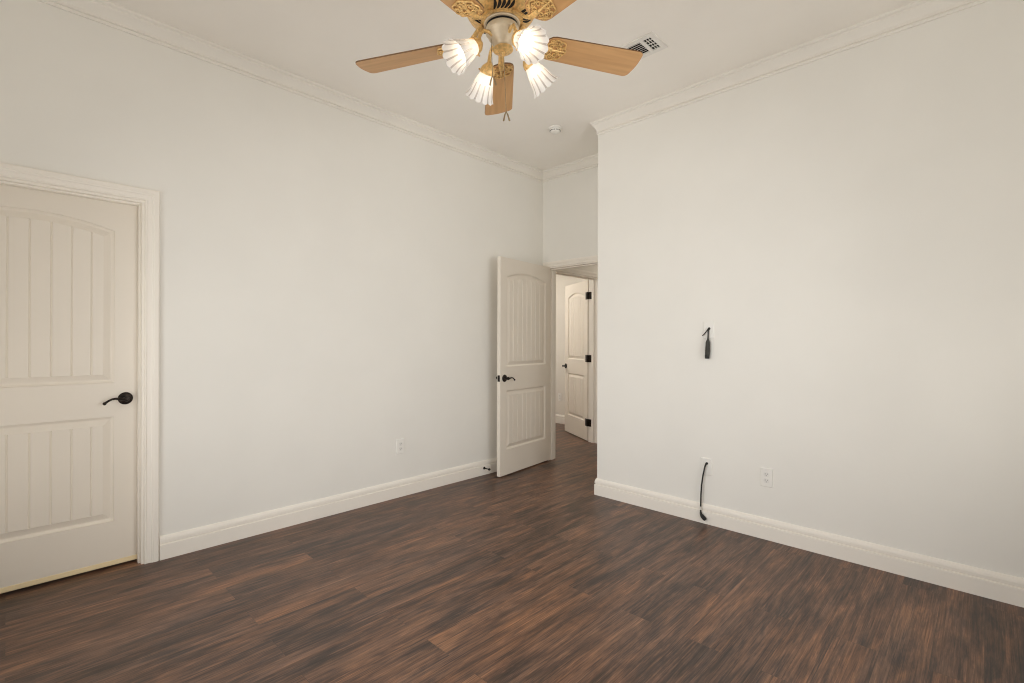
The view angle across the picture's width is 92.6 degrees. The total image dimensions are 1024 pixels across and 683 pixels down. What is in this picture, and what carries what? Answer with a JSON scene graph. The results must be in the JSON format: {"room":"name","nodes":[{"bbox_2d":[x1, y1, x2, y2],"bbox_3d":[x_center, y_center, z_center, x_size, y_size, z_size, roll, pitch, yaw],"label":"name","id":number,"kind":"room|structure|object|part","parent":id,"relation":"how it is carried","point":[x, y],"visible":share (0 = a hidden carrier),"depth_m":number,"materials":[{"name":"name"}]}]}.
{"room":"empty bedroom","nodes":[
{"label":"empty bedroom","id":0,"kind":"room"},
{"bbox_2d":[0,0,597,535],"bbox_3d":[-0.294,-0.267,4.640,0.163,3.018,7.740,0,0,44],"label":"wall","id":1,"kind":"structure","parent":0,"point":[328,274],"depth_m":3.24,"materials":[{"name":"paint"}]},
{"bbox_2d":[0,184,137,593],"bbox_3d":[-2.396,0.229,2.430,0.092,1.986,0.881,0,0,44],"label":"door","id":2,"kind":"structure","parent":1,"relation":"in","point":[69,264],"depth_m":2.53,"materials":[{"name":"paint"}]},
{"bbox_3d":[-2.142,0.325,2.640,0.019,0.038,0.103,0,0,44],"label":"lever","id":3,"kind":"part","parent":2,"relation":"part of","materials":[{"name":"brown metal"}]},
{"bbox_3d":[-2.120,0.317,2.690,0.056,0.068,0.068,0,0,44],"label":"handle","id":4,"kind":"part","parent":2,"relation":"part of","materials":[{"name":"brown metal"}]},
{"bbox_2d":[0,162,159,563],"bbox_3d":[-2.393,0.196,2.428,0.138,2.080,1.039,0,0,44],"label":"door frame","id":5,"kind":"structure","parent":1,"relation":"attached to","point":[151,198],"depth_m":2.72,"materials":[{"name":"paint"}]},
{"bbox_2d":[37,0,542,182],"bbox_3d":[-1.240,-1.725,3.507,0.047,0.106,4.550,0,0,44],"label":"crown molding","id":6,"kind":"structure","parent":1,"relation":"attached to","point":[104,12],"depth_m":3.15,"materials":[{"name":"paint"}]},
{"bbox_2d":[159,457,496,559],"bbox_3d":[-0.841,1.175,3.951,0.017,0.131,3.305,0,0,44],"label":"baseboard","id":7,"kind":"structure","parent":1,"relation":"attached to","point":[195,539],"depth_m":3.35,"materials":[{"name":"paint"}]},
{"bbox_2d":[396,438,403,453],"bbox_3d":[-0.890,0.840,3.905,0.008,0.117,0.072,0,0,44],"label":"power outlet","id":8,"kind":"object","parent":1,"relation":"attached to","point":[399,442],"visible":1,"depth_m":3.90,"materials":[{"name":"white plastic"}]},
{"bbox_2d":[562,280,591,440],"bbox_3d":[0.828,0.239,6.368,0.092,1.985,0.779,0,0,-16],"label":"door","id":9,"kind":"structure","parent":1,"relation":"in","point":[577,295],"depth_m":6.34,"materials":[{"name":"paint"}]},
{"bbox_2d":[0,423,1023,682],"bbox_3d":[0.093,1.303,4.400,7.220,0.120,7.940,0,0,44],"label":"floor","id":10,"kind":"structure","parent":0,"point":[529,574],"depth_m":2.25,"materials":[{"name":"brown wood"}]},
{"bbox_2d":[106,0,917,169],"bbox_3d":[0.130,-1.834,2.183,4.097,0.120,4.790,0,0,44],"label":"ceiling","id":11,"kind":"structure","parent":0,"point":[319,41],"depth_m":2.92,"materials":[{"name":"paint"}]},
{"bbox_2d":[355,0,642,120],"bbox_3d":[-0.042,-1.341,2.103,1.291,0.838,1.238,0,0,-3],"label":"ceiling fan","id":12,"kind":"object","parent":11,"relation":"hanging from","point":[505,23],"visible":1,"depth_m":2.10,"materials":[{"name":"brown wood"}]},
{"bbox_3d":[-0.450,-1.250,2.163,0.486,0.035,0.152,-2,0,15],"label":"blade","id":13,"kind":"part","parent":12,"relation":"part of","materials":[{"name":"brown wood"}]},
{"bbox_3d":[-0.198,-1.141,1.951,0.156,0.150,0.136,-2,0,-32],"label":"lamp shade","id":14,"kind":"part","parent":12,"relation":"part of","materials":[{"name":"white glass"}]},
{"bbox_3d":[-0.174,-1.169,1.967,0.090,0.079,0.057,-2,0,-32],"label":"bulb","id":15,"kind":"part","parent":12,"relation":"part of","materials":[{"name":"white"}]},
{"bbox_3d":[-0.270,-1.258,1.697,0.152,0.035,0.486,-2,0,33],"label":"blade","id":16,"kind":"part","parent":12,"relation":"part of","materials":[{"name":"brown wood"}]},
{"bbox_3d":[-0.132,-1.139,2.228,0.151,0.155,0.127,0,0,34],"label":"lamp shade","id":17,"kind":"part","parent":12,"relation":"part of","materials":[{"name":"white glass"}]},
{"bbox_3d":[-0.111,-1.246,2.009,0.076,0.070,0.022,-2,0,-32],"label":"light arm","id":18,"kind":"part","parent":12,"relation":"part of","materials":[{"name":"gold metal"}]},
{"bbox_3d":[-0.085,-1.249,2.128,0.022,0.068,0.081,-2,0,-32],"label":"light arm","id":19,"kind":"part","parent":12,"relation":"part of","materials":[{"name":"gold metal"}]},
{"bbox_3d":[-0.079,-1.081,2.030,0.032,0.042,0.008,-2,0,-3],"label":"chain pull","id":20,"kind":"part","parent":12,"relation":"part of","materials":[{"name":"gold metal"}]},
{"bbox_3d":[-0.063,-1.267,2.478,0.152,0.035,0.486,-2,0,-3],"label":"blade","id":21,"kind":"part","parent":12,"relation":"part of","materials":[{"name":"brown wood"}]},
{"bbox_3d":[-0.029,-1.078,2.054,0.004,0.230,0.004,-2,0,-3],"label":"pull chain","id":22,"kind":"part","parent":12,"relation":"part of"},
{"bbox_3d":[0.004,-1.252,1.986,0.022,0.070,0.067,-2,0,-32],"label":"light arm","id":23,"kind":"part","parent":12,"relation":"part of","materials":[{"name":"gold metal"}]},
{"bbox_3d":[0.046,-1.178,1.924,0.057,0.080,0.088,-2,0,-32],"label":"bulb","id":24,"kind":"part","parent":12,"relation":"part of","materials":[{"name":"white glass"}]},
{"bbox_3d":[0.062,-1.151,1.899,0.136,0.151,0.156,-2,0,-32],"label":"lamp shade","id":25,"kind":"part","parent":12,"relation":"part of","materials":[{"name":"white glass"}]},
{"bbox_3d":[0.139,-1.148,2.150,0.127,0.154,0.153,0,0,35],"label":"lamp shade","id":26,"kind":"part","parent":12,"relation":"part of","materials":[{"name":"white glass"}]},
{"bbox_3d":[0.229,-1.279,1.724,0.152,0.035,0.486,-2,0,-39],"label":"blade","id":27,"kind":"part","parent":12,"relation":"part of","materials":[{"name":"brown wood"}]},
{"bbox_3d":[0.356,-1.285,2.208,0.486,0.035,0.152,-2,0,-21],"label":"blade","id":28,"kind":"part","parent":12,"relation":"part of","materials":[{"name":"brown wood"}]},
{"bbox_2d":[548,125,561,134],"bbox_3d":[0.359,-1.750,4.077,0.112,0.048,0.112,0,0,44],"label":"smoke detector","id":29,"kind":"object","parent":11,"relation":"attached to","point":[554,129],"visible":1,"depth_m":4.04,"materials":[{"name":"white plastic"}]},
{"bbox_2d":[620,32,667,58],"bbox_3d":[0.753,-1.768,2.983,0.324,0.009,0.196,0,0,44],"label":"ceiling vent","id":30,"kind":"object","parent":11,"relation":"in","point":[648,44],"visible":0.52,"depth_m":2.92,"materials":[{"name":"metal"}]},
{"bbox_2d":[543,167,597,262],"bbox_3d":[0.713,-0.264,4.863,1.215,3.018,0.120,0,0,44],"label":"wall","id":31,"kind":"structure","parent":0,"point":[570,202],"depth_m":4.90,"materials":[{"name":"paint"}]},
{"bbox_2d":[543,255,597,459],"bbox_3d":[0.728,0.213,4.834,1.003,2.064,0.138,0,0,44],"label":"door frame","id":32,"kind":"structure","parent":31,"relation":"attached to","point":[552,269],"depth_m":5.13,"materials":[{"name":"paint"}]},
{"bbox_2d":[496,256,549,476],"bbox_3d":[0.130,0.232,4.771,0.149,1.998,0.845,0,0,37],"label":"door","id":33,"kind":"structure","parent":32,"relation":"attached to","point":[523,288],"depth_m":4.71,"materials":[{"name":"paint"}]},
{"bbox_3d":[-0.048,0.341,4.461,0.056,0.068,0.068,0,0,37],"label":"handle","id":34,"kind":"part","parent":33,"relation":"part of","materials":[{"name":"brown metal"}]},
{"bbox_2d":[543,153,597,182],"bbox_3d":[0.702,-1.719,4.761,1.095,0.106,0.047,0,0,44],"label":"crown molding","id":35,"kind":"structure","parent":31,"relation":"attached to","point":[589,162],"depth_m":4.87,"materials":[{"name":"paint"}]},
{"bbox_2d":[556,274,587,414],"bbox_3d":[0.487,-0.066,7.710,2.980,2.620,0.100,0,0,44],"label":"wall","id":36,"kind":"structure","parent":0,"point":[562,281],"depth_m":7.40,"materials":[{"name":"paint"}]},
{"bbox_2d":[555,414,564,423],"bbox_3d":[0.443,1.179,7.668,2.980,0.131,0.017,0,0,44],"label":"baseboard","id":37,"kind":"structure","parent":36,"relation":"attached to","point":[560,419],"depth_m":7.38,"materials":[{"name":"paint"}]},
{"bbox_2d":[558,393,561,400],"bbox_3d":[0.723,0.847,7.404,0.072,0.117,0.008,0,0,44],"label":"power outlet","id":38,"kind":"object","parent":36,"relation":"attached to","point":[559,394],"visible":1,"depth_m":7.40,"materials":[{"name":"white plastic"}]},
{"bbox_2d":[556,268,597,442],"bbox_3d":[0.711,0.209,5.692,0.148,2.072,0.964,0,0,44],"label":"door frame","id":39,"kind":"structure","parent":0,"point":[593,281],"depth_m":5.98,"materials":[{"name":"paint"}]},
{"bbox_2d":[597,0,1023,578],"bbox_3d":[1.978,-0.260,3.225,2.882,3.018,0.714,0,0,44],"label":"wall","id":40,"kind":"structure","parent":0,"point":[848,225],"depth_m":2.82,"materials":[{"name":"paint"}]},
{"bbox_2d":[701,457,711,475],"bbox_3d":[1.328,0.859,3.349,0.072,0.115,0.007,0,0,44],"label":"wall plate","id":41,"kind":"object","parent":40,"relation":"attached to","point":[708,470],"visible":1,"depth_m":3.34,"materials":[{"name":"white plastic"}]},
{"bbox_2d":[700,463,707,520],"bbox_3d":[1.305,1.025,3.337,0.049,0.391,0.042,0,0,44],"label":"hanging cable","id":42,"kind":"object","parent":41,"relation":"hanging from","point":[702,516],"visible":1,"depth_m":3.34,"materials":[{"name":"black plastic"}]},
{"bbox_2d":[704,321,713,337],"bbox_3d":[1.342,-0.075,3.339,0.072,0.115,0.007,0,0,44],"label":"wall plate","id":43,"kind":"object","parent":40,"relation":"attached to","point":[707,325],"visible":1,"depth_m":3.33,"materials":[{"name":"white plastic"}]},
{"bbox_2d":[702,328,709,358],"bbox_3d":[1.321,0.015,3.336,0.054,0.210,0.037,0,0,44],"label":"hanging cable","id":44,"kind":"object","parent":43,"relation":"hanging from","point":[707,345],"visible":1,"depth_m":3.32,"materials":[{"name":"black plastic"}]},
{"bbox_2d":[760,467,772,487],"bbox_3d":[1.603,0.860,3.083,0.072,0.117,0.008,0,0,44],"label":"power outlet","id":45,"kind":"object","parent":40,"relation":"attached to","point":[766,474],"visible":1,"depth_m":3.08,"materials":[{"name":"white plastic"}]},
{"bbox_2d":[590,0,989,135],"bbox_3d":[1.658,-1.716,3.010,2.809,0.106,0.047,0,0,44],"label":"crown molding","id":46,"kind":"structure","parent":40,"relation":"attached to","point":[919,12],"depth_m":2.96,"materials":[{"name":"paint"}]},
{"bbox_2d":[594,478,1023,607],"bbox_3d":[1.671,1.183,3.010,2.779,0.131,0.017,0,0,44],"label":"baseboard","id":47,"kind":"structure","parent":40,"relation":"attached to","point":[1009,589],"depth_m":2.81,"materials":[{"name":"paint"}]}
]}

